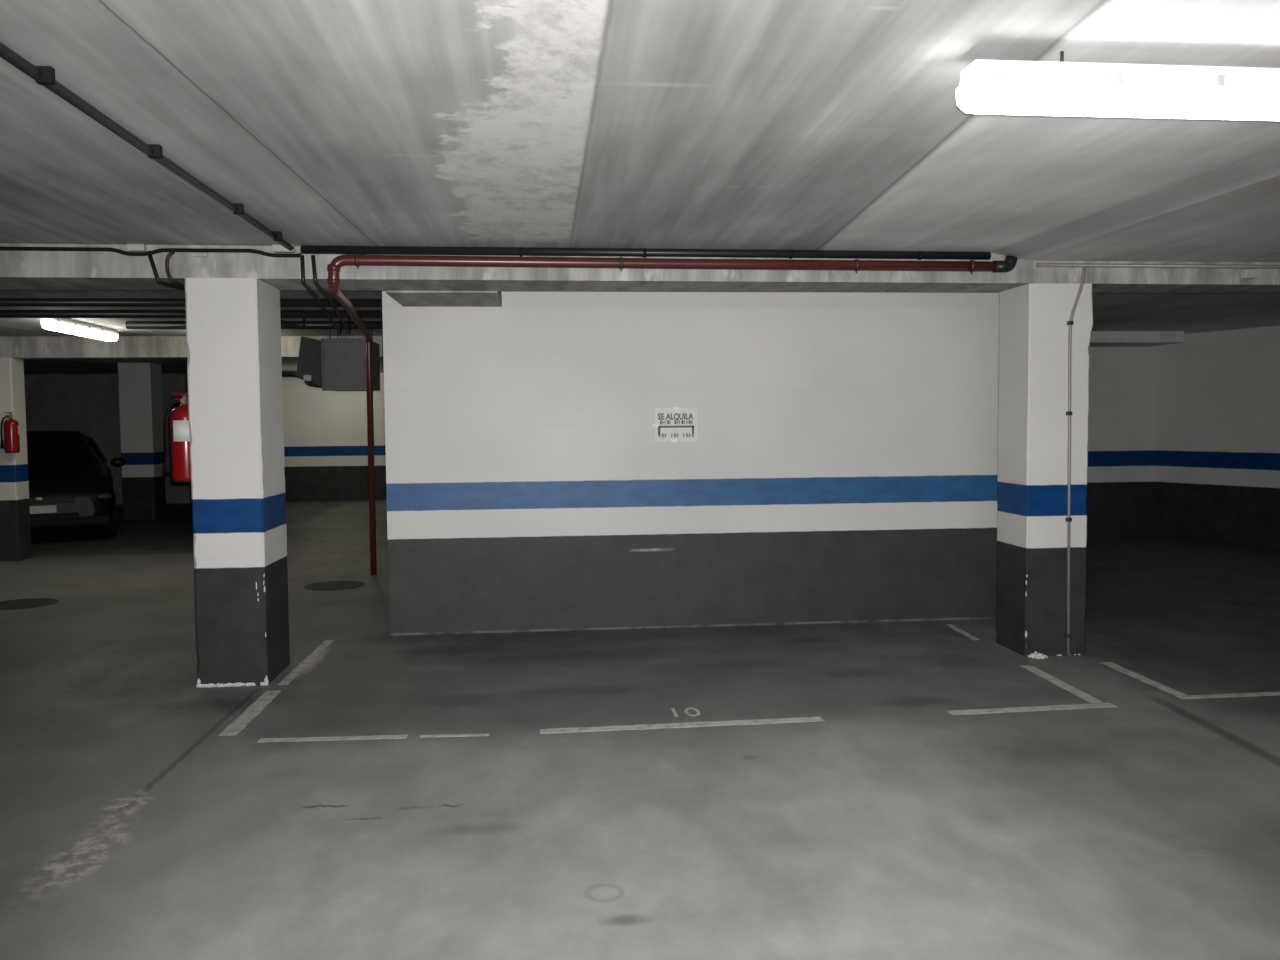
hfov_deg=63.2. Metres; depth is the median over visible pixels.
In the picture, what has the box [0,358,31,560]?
concrete column
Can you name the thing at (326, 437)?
wall
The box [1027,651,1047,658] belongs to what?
rubble
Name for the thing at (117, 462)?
mirror
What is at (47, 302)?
pipe
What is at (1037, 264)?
conduit
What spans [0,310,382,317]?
pipe
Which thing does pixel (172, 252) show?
cable
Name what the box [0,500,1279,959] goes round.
floor
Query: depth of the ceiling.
3.72 m
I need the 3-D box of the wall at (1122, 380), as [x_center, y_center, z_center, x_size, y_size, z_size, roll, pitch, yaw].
[4.408,-0.527,13.067,4.250,2.520,0.200,-1,3,-5]
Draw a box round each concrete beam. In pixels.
[0,243,1279,292]
[0,336,382,358]
[386,291,501,306]
[1089,331,1183,346]
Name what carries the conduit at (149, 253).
attached to the ceiling
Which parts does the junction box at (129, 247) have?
lid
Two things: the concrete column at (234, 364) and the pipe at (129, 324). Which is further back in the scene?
the pipe at (129, 324)
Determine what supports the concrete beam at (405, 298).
attached to the ceiling
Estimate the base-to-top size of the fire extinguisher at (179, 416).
0.527 m
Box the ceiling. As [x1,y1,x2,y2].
[0,0,1279,373]
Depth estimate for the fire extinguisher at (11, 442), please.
11.52 m
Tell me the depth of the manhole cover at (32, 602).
8.86 m
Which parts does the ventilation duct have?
casing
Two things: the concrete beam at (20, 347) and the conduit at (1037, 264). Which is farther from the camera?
the concrete beam at (20, 347)
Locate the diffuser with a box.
[956,76,1279,120]
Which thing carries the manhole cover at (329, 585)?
on the floor
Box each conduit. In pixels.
[0,42,293,250]
[147,251,305,329]
[300,255,341,334]
[311,255,350,334]
[1036,263,1279,268]
[1065,263,1085,655]
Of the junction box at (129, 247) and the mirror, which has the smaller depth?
the junction box at (129, 247)
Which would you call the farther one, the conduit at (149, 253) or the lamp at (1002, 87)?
the conduit at (149, 253)
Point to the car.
(71, 484)
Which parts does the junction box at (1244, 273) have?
lid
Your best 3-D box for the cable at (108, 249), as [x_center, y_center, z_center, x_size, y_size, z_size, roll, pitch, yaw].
[-6.178,-1.225,5.446,8.560,0.048,0.023,-1,3,-6]
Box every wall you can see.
[24,373,386,503]
[382,291,998,635]
[1087,346,1156,536]
[1154,326,1279,548]
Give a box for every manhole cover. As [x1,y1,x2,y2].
[0,598,57,609]
[304,581,363,589]
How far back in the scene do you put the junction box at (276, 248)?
5.86 m
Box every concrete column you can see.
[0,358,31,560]
[118,363,165,519]
[185,278,289,687]
[996,283,1092,656]
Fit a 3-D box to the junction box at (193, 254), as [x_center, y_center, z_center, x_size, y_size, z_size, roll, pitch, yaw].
[-2.481,-1.269,5.856,0.085,0.024,0.036,-1,3,-5]
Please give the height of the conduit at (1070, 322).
2.452 m
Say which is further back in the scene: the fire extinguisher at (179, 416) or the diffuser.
the fire extinguisher at (179, 416)
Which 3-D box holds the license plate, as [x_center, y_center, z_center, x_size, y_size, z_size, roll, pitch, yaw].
[-7.576,0.353,13.150,0.840,0.251,0.076,-2,4,-29]
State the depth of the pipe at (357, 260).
6.14 m
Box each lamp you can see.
[40,318,118,340]
[956,51,1279,120]
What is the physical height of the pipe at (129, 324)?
0.079 m
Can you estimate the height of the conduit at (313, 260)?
0.225 m
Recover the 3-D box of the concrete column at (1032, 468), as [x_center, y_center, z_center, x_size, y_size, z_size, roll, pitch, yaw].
[2.609,-0.064,6.726,0.421,2.336,0.445,-1,3,-5]
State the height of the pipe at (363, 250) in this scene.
0.053 m
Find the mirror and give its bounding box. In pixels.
[110,458,125,466]
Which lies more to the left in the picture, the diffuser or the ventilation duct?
the ventilation duct
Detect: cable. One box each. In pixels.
[0,246,300,257]
[165,250,184,288]
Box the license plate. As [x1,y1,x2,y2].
[29,497,78,517]
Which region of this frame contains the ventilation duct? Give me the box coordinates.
[282,329,379,390]
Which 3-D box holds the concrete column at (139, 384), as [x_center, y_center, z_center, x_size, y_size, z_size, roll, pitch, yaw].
[-8.111,-0.629,16.949,0.500,2.520,0.500,-1,3,-5]
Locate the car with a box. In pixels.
[26,431,125,536]
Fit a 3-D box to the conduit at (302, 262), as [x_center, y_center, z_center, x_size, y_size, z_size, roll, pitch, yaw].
[-2.359,-1.325,7.866,0.048,0.225,4.071,-1,3,-13]
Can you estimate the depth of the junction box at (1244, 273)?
6.53 m
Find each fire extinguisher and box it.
[0,412,19,452]
[164,393,190,481]
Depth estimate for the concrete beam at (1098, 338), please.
12.30 m
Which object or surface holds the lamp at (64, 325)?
attached to the ceiling
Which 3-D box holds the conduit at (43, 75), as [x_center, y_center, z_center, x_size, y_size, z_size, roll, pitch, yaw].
[-1.463,-1.005,0.374,0.059,0.046,10.930,-1,3,-5]
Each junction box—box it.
[126,244,146,251]
[191,252,207,256]
[272,244,295,252]
[1240,269,1257,278]
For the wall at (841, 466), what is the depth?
7.53 m
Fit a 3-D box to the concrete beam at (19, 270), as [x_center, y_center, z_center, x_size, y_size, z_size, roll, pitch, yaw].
[-0.559,-1.272,6.255,20.100,0.185,0.660,-1,3,-5]
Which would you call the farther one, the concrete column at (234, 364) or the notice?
the notice
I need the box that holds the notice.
[653,407,696,442]
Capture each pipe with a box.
[0,298,381,306]
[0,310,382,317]
[125,321,382,328]
[300,246,990,259]
[327,254,1017,574]
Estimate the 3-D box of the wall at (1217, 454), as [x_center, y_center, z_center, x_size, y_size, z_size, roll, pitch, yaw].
[9.604,-0.115,4.805,1.825,2.520,18.141,-1,3,-14]
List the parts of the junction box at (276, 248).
lid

